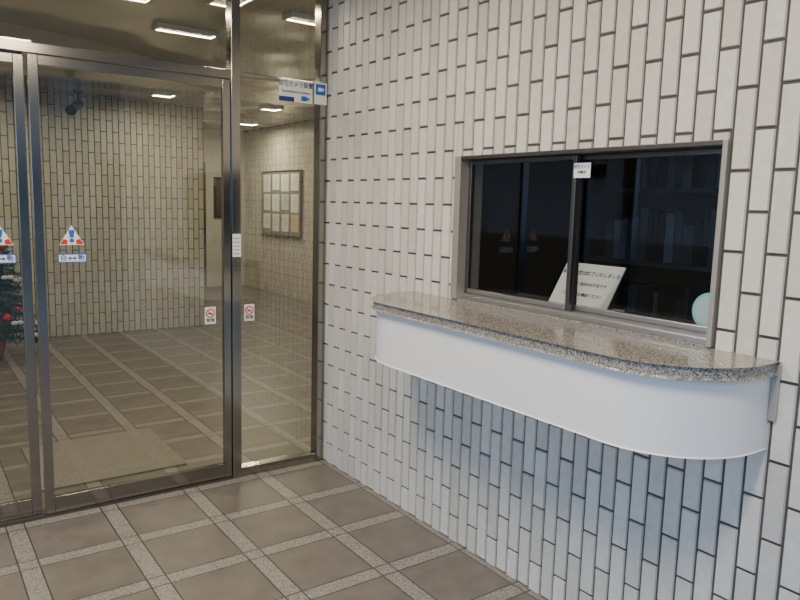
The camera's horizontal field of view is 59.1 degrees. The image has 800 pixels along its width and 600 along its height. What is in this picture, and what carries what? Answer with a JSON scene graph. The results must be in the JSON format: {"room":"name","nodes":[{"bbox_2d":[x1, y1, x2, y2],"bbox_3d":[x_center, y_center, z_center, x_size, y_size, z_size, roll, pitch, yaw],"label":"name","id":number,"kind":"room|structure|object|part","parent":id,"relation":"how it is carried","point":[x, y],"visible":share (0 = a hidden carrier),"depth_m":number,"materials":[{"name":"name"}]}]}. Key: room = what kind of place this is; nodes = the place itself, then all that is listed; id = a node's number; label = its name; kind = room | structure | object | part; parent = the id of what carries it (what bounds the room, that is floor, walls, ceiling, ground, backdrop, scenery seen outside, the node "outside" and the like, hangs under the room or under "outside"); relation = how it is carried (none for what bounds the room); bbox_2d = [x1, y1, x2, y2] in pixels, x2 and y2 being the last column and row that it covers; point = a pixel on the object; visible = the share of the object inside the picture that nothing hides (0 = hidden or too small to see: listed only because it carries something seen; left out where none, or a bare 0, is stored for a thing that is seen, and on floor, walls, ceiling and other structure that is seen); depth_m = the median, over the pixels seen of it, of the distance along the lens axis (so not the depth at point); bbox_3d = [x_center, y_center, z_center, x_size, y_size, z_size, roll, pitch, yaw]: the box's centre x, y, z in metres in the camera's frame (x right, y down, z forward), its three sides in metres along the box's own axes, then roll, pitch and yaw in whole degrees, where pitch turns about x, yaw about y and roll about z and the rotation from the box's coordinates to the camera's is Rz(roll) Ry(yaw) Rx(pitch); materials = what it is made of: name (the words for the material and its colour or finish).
{"room":"building entrance vestibule","nodes":[
{"label":"building entrance vestibule","id":0,"kind":"room"},
{"bbox_2d":[0,86,204,339],"bbox_3d":[-4.799,-0.875,6.681,5.990,2.700,0.128,-4,9,-35],"label":"wall","id":1,"kind":"structure","parent":0,"point":[127,175],"depth_m":7.78,"materials":[{"name":"tile"}]},
{"bbox_2d":[0,22,220,105],"bbox_3d":[-4.040,-1.994,5.504,5.800,0.130,2.358,-4,9,-35],"label":"ceiling soffit","id":2,"kind":"structure","parent":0,"point":[49,78],"depth_m":6.57,"materials":[{"name":"beige paint"}]},
{"bbox_2d":[149,90,177,97],"bbox_3d":[-2.405,-2.092,7.173,0.220,0.029,0.220,-4,9,-35],"label":"ceiling light","id":3,"kind":"object","parent":2,"relation":"attached to","point":[156,93],"depth_m":7.13,"materials":[{"name":"white plastic"}]},
{"bbox_2d":[0,0,314,131],"bbox_3d":[-3.648,-2.264,6.731,8.320,0.100,8.480,-4,9,-35],"label":"ceiling","id":4,"kind":"structure","parent":0,"point":[270,45],"depth_m":5.18,"materials":[{"name":"paint"}]},
{"bbox_2d":[65,91,83,115],"bbox_3d":[-3.304,-1.996,7.168,0.109,0.268,0.316,1,8,-7],"label":"security camera","id":5,"kind":"object","parent":4,"relation":"attached to","point":[74,107],"visible":1,"depth_m":7.11,"materials":[{"name":"black plastic"}]},
{"bbox_2d":[126,0,152,3],"bbox_3d":[-1.665,-1.790,4.096,0.440,0.029,0.160,-4,9,-35],"label":"ceiling light","id":6,"kind":"object","parent":4,"relation":"attached to","point":[138,1],"depth_m":4.24,"materials":[{"name":"white plastic"}]},
{"bbox_2d":[152,22,219,39],"bbox_3d":[-1.520,-1.909,5.010,0.440,0.029,0.140,-4,9,-35],"label":"ceiling light","id":7,"kind":"object","parent":4,"relation":"attached to","point":[162,27],"depth_m":4.99,"materials":[{"name":"white plastic"}]},
{"bbox_2d":[205,0,254,7],"bbox_3d":[-0.993,-1.782,4.168,0.200,0.029,0.340,-4,9,-35],"label":"ceiling light","id":8,"kind":"object","parent":4,"relation":"attached to","point":[243,3],"depth_m":4.25,"materials":[{"name":"white plastic"}]},
{"bbox_2d":[241,121,259,125],"bbox_3d":[-2.333,-2.714,10.843,0.260,0.029,0.260,-4,9,-35],"label":"ceiling light","id":9,"kind":"object","parent":4,"relation":"attached to","point":[243,122],"depth_m":10.78,"materials":[{"name":"white plastic"}]},
{"bbox_2d":[259,105,283,110],"bbox_3d":[-1.647,-2.451,9.021,0.240,0.029,0.240,-4,9,-35],"label":"ceiling light","id":10,"kind":"object","parent":4,"relation":"attached to","point":[269,108],"depth_m":8.98,"materials":[{"name":"white plastic"}]},
{"bbox_2d":[282,11,314,25],"bbox_3d":[-0.586,-1.830,4.612,0.340,0.029,0.140,-4,9,-35],"label":"ceiling light","id":11,"kind":"object","parent":4,"relation":"attached to","point":[296,17],"depth_m":4.54,"materials":[{"name":"white plastic"}]},
{"bbox_2d":[203,129,244,286],"bbox_3d":[-3.648,-1.559,12.013,2.330,2.700,0.120,-4,9,-35],"label":"wall","id":12,"kind":"structure","parent":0,"point":[212,138],"depth_m":12.27,"materials":[{"name":"beige paint"}]},
{"bbox_2d":[204,162,206,286],"bbox_3d":[-3.830,-1.259,11.805,1.200,2.150,0.082,-4,9,-35],"label":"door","id":13,"kind":"structure","parent":12,"relation":"in","point":[204,162],"depth_m":12.12,"materials":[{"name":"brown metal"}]},
{"bbox_2d":[213,177,221,217],"bbox_3d":[-3.034,-1.786,12.320,0.450,0.700,0.040,-4,9,-35],"label":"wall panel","id":14,"kind":"object","parent":12,"relation":"attached to","point":[216,180],"depth_m":12.21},
{"bbox_2d":[0,285,547,599],"bbox_3d":[-1.868,1.115,2.973,10.300,0.100,17.600,-4,9,-35],"label":"floor","id":15,"kind":"structure","parent":0,"point":[313,530],"depth_m":3.53,"materials":[{"name":"tile"}]},
{"bbox_2d":[0,226,37,359],"bbox_3d":[-3.764,-0.165,6.376,0.936,1.429,0.931,5,8,21],"label":"tree","id":16,"kind":"object","parent":15,"relation":"on","point":[8,282],"visible":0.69,"depth_m":6.41,"materials":[{"name":"green plant"}]},
{"bbox_3d":[-3.761,-0.146,6.381,0.320,1.390,0.320,-4,9,-35],"label":"pot and trunk","id":17,"kind":"part","parent":16,"relation":"part of","materials":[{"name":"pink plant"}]},
{"bbox_2d":[21,428,186,491],"bbox_3d":[-1.738,0.909,4.117,0.750,0.009,0.750,-4,9,-35],"label":"door mat","id":18,"kind":"object","parent":15,"relation":"on","point":[79,461],"visible":0.96,"depth_m":4.08,"materials":[{"name":"beige carpet"}]},
{"bbox_2d":[0,0,328,527],"bbox_3d":[-2.483,-0.272,2.579,4.996,2.720,0.085,-4,9,-35],"label":"frame","id":19,"kind":"object","parent":15,"relation":"on","point":[232,72],"visible":0.9,"depth_m":3.77,"materials":[{"name":"silver metal"}]},
{"bbox_2d":[0,51,41,520],"bbox_3d":[-2.122,-0.003,2.896,1.096,2.094,0.028,-4,9,-35],"label":"door","id":20,"kind":"structure","parent":19,"relation":"attached to","point":[31,505],"depth_m":3.19,"materials":[{"name":"silver metal"}]},
{"bbox_2d":[0,227,12,244],"bbox_3d":[-1.764,-0.287,3.104,0.108,0.090,0.001,-4,9,-35],"label":"warning sticker","id":21,"kind":"object","parent":20,"relation":"attached to","point":[4,240],"visible":1,"depth_m":3.12,"materials":[{"name":"white plastic"}]},
{"bbox_2d":[0,254,16,263],"bbox_3d":[-1.766,-0.182,3.118,0.124,0.042,0.002,-4,9,-35],"label":"sticker","id":22,"kind":"object","parent":20,"relation":"attached to","point":[4,258],"visible":1,"depth_m":3.13,"materials":[{"name":"white plastic"}]},
{"bbox_2d":[26,53,231,513],"bbox_3d":[-1.271,-0.055,3.455,0.918,2.094,0.028,-4,9,-35],"label":"door","id":23,"kind":"structure","parent":19,"relation":"attached to","point":[85,497],"depth_m":3.38,"materials":[{"name":"silver metal"}]},
{"bbox_2d":[59,226,83,244],"bbox_3d":[-1.511,-0.299,3.243,0.108,0.090,0.001,-4,9,-35],"label":"warning sticker","id":24,"kind":"object","parent":23,"relation":"attached to","point":[71,237],"visible":1,"depth_m":3.24,"materials":[{"name":"white plastic"}]},
{"bbox_2d":[58,253,86,262],"bbox_3d":[-1.513,-0.193,3.257,0.124,0.042,0.002,-4,9,-35],"label":"sticker","id":25,"kind":"object","parent":23,"relation":"attached to","point":[79,257],"visible":1,"depth_m":3.26,"materials":[{"name":"white plastic"}]},
{"bbox_2d":[205,307,215,323],"bbox_3d":[-0.988,0.081,3.674,0.058,0.090,0.002,-4,9,-35],"label":"sticker","id":26,"kind":"object","parent":23,"relation":"attached to","point":[210,312],"visible":1,"depth_m":3.67,"materials":[{"name":"white paper"}]},
{"bbox_2d":[233,234,240,256],"bbox_3d":[-0.853,-0.285,3.684,0.046,0.120,0.002,-4,9,-35],"label":"label","id":27,"kind":"object","parent":19,"relation":"attached to","point":[236,237],"visible":1,"depth_m":3.69,"materials":[{"name":"white paper"}]},
{"bbox_2d":[279,78,312,103],"bbox_3d":[-0.558,-1.121,3.784,0.203,0.115,0.003,-4,9,-35],"label":"notice sign","id":28,"kind":"object","parent":19,"relation":"attached to","point":[290,90],"visible":1,"depth_m":3.78,"materials":[{"name":"white plastic"}]},
{"bbox_2d":[314,82,326,104],"bbox_3d":[-0.434,-1.127,3.853,0.076,0.115,0.004,-4,9,-35],"label":"sign","id":29,"kind":"object","parent":19,"relation":"attached to","point":[320,89],"visible":1,"depth_m":3.85,"materials":[{"name":"white plastic"}]},
{"label":"sidelight glass","id":30,"kind":"object","parent":19,"relation":"attached to","visible":0},
{"bbox_2d":[244,304,253,320],"bbox_3d":[-0.814,0.068,3.808,0.058,0.090,0.002,-4,9,-35],"label":"sticker","id":31,"kind":"object","parent":30,"relation":"attached to","point":[248,308],"visible":1,"depth_m":3.81,"materials":[{"name":"white paper"}]},
{"bbox_2d":[584,154,721,320],"bbox_3d":[1.717,-0.169,4.046,0.430,2.351,1.320,-4,9,-35],"label":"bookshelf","id":32,"kind":"object","parent":15,"relation":"on","point":[660,237],"visible":0.26,"depth_m":4.11,"materials":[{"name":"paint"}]},
{"bbox_2d":[244,120,313,302],"bbox_3d":[-0.302,-1.091,9.199,0.128,2.700,8.400,-4,9,-35],"label":"wall","id":33,"kind":"structure","parent":0,"point":[275,264],"depth_m":11.45,"materials":[{"name":"beige tile"}]},
{"bbox_2d":[261,169,302,238],"bbox_3d":[-1.911,-1.543,11.300,0.038,1.050,1.440,-4,9,-35],"label":"bulletin board","id":34,"kind":"object","parent":33,"relation":"attached to","point":[282,190],"visible":1,"depth_m":11.21,"materials":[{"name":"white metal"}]},
{"bbox_2d":[323,0,799,599],"bbox_3d":[0.893,-0.140,2.274,0.148,2.720,4.400,-4,9,-35],"label":"wall","id":35,"kind":"structure","parent":0,"point":[415,86],"depth_m":2.60,"materials":[{"name":"tile"}]},
{"bbox_2d":[371,291,781,458],"bbox_3d":[0.492,0.194,2.610,0.600,0.259,1.719,-4,9,-35],"label":"countertop","id":36,"kind":"structure","parent":35,"relation":"attached to","point":[636,391],"depth_m":2.10,"materials":[{"name":"white paint"}]},
{"bbox_3d":[0.671,0.068,2.674,0.219,0.017,1.214,-4,9,-35],"label":"granite sill","id":37,"kind":"part","parent":36,"relation":"part of","materials":[{"name":"grey stone"}]},
{"bbox_2d":[450,139,730,346],"bbox_3d":[0.634,-0.240,2.601,0.130,0.610,1.228,-4,9,-35],"label":"window","id":38,"kind":"structure","parent":35,"relation":"in","point":[461,179],"depth_m":2.59,"materials":[{"name":"grey metal"}]},
{"bbox_3d":[0.468,-0.279,2.820,0.020,0.568,0.592,-4,9,-35],"label":"sash","id":39,"kind":"part","parent":38,"relation":"part of","materials":[{"name":"clear glass"}]},
{"bbox_2d":[478,160,572,296],"bbox_3d":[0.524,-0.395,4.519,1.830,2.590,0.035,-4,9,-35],"label":"window pane","id":40,"kind":"object","parent":38,"relation":"attached to","point":[525,213],"depth_m":4.71,"materials":[{"name":"glass"}]},
{"bbox_2d":[574,162,590,177],"bbox_3d":[0.651,-0.463,2.519,0.003,0.053,0.075,-4,9,-35],"label":"window sticker","id":41,"kind":"object","parent":38,"relation":"attached to","point":[581,170],"visible":1,"depth_m":2.52,"materials":[{"name":"white paper"}]},
{"bbox_3d":[0.824,-0.209,2.373,0.020,0.568,0.601,-4,9,-35],"label":"sash","id":42,"kind":"part","parent":38,"relation":"part of","materials":[{"name":"clear glass"}]},
{"bbox_2d":[509,293,695,323],"bbox_3d":[0.815,0.086,2.780,0.265,0.075,1.200,-4,9,-35],"label":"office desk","id":43,"kind":"object","parent":35,"relation":"attached to","point":[515,294],"visible":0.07,"depth_m":2.79,"materials":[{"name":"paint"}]},
{"bbox_2d":[549,263,625,311],"bbox_3d":[0.731,-0.049,2.792,0.135,0.180,0.290,-4,9,-35],"label":"sign","id":44,"kind":"object","parent":43,"relation":"on","point":[597,285],"visible":0.79,"depth_m":2.76,"materials":[{"name":"white paper"}]},
{"bbox_2d":[692,293,709,325],"bbox_3d":[1.009,0.049,2.284,0.034,0.146,0.124,-4,9,-35],"label":"desk clock","id":45,"kind":"object","parent":43,"relation":"on","point":[700,308],"visible":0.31,"depth_m":2.29,"materials":[{"name":"plastic"}]},
{"bbox_2d":[579,160,717,285],"bbox_3d":[1.815,-0.154,2.794,1.950,2.660,4.380,-4,9,-35],"label":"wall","id":46,"kind":"structure","parent":0,"point":[693,203],"depth_m":4.47,"materials":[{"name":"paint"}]}
]}

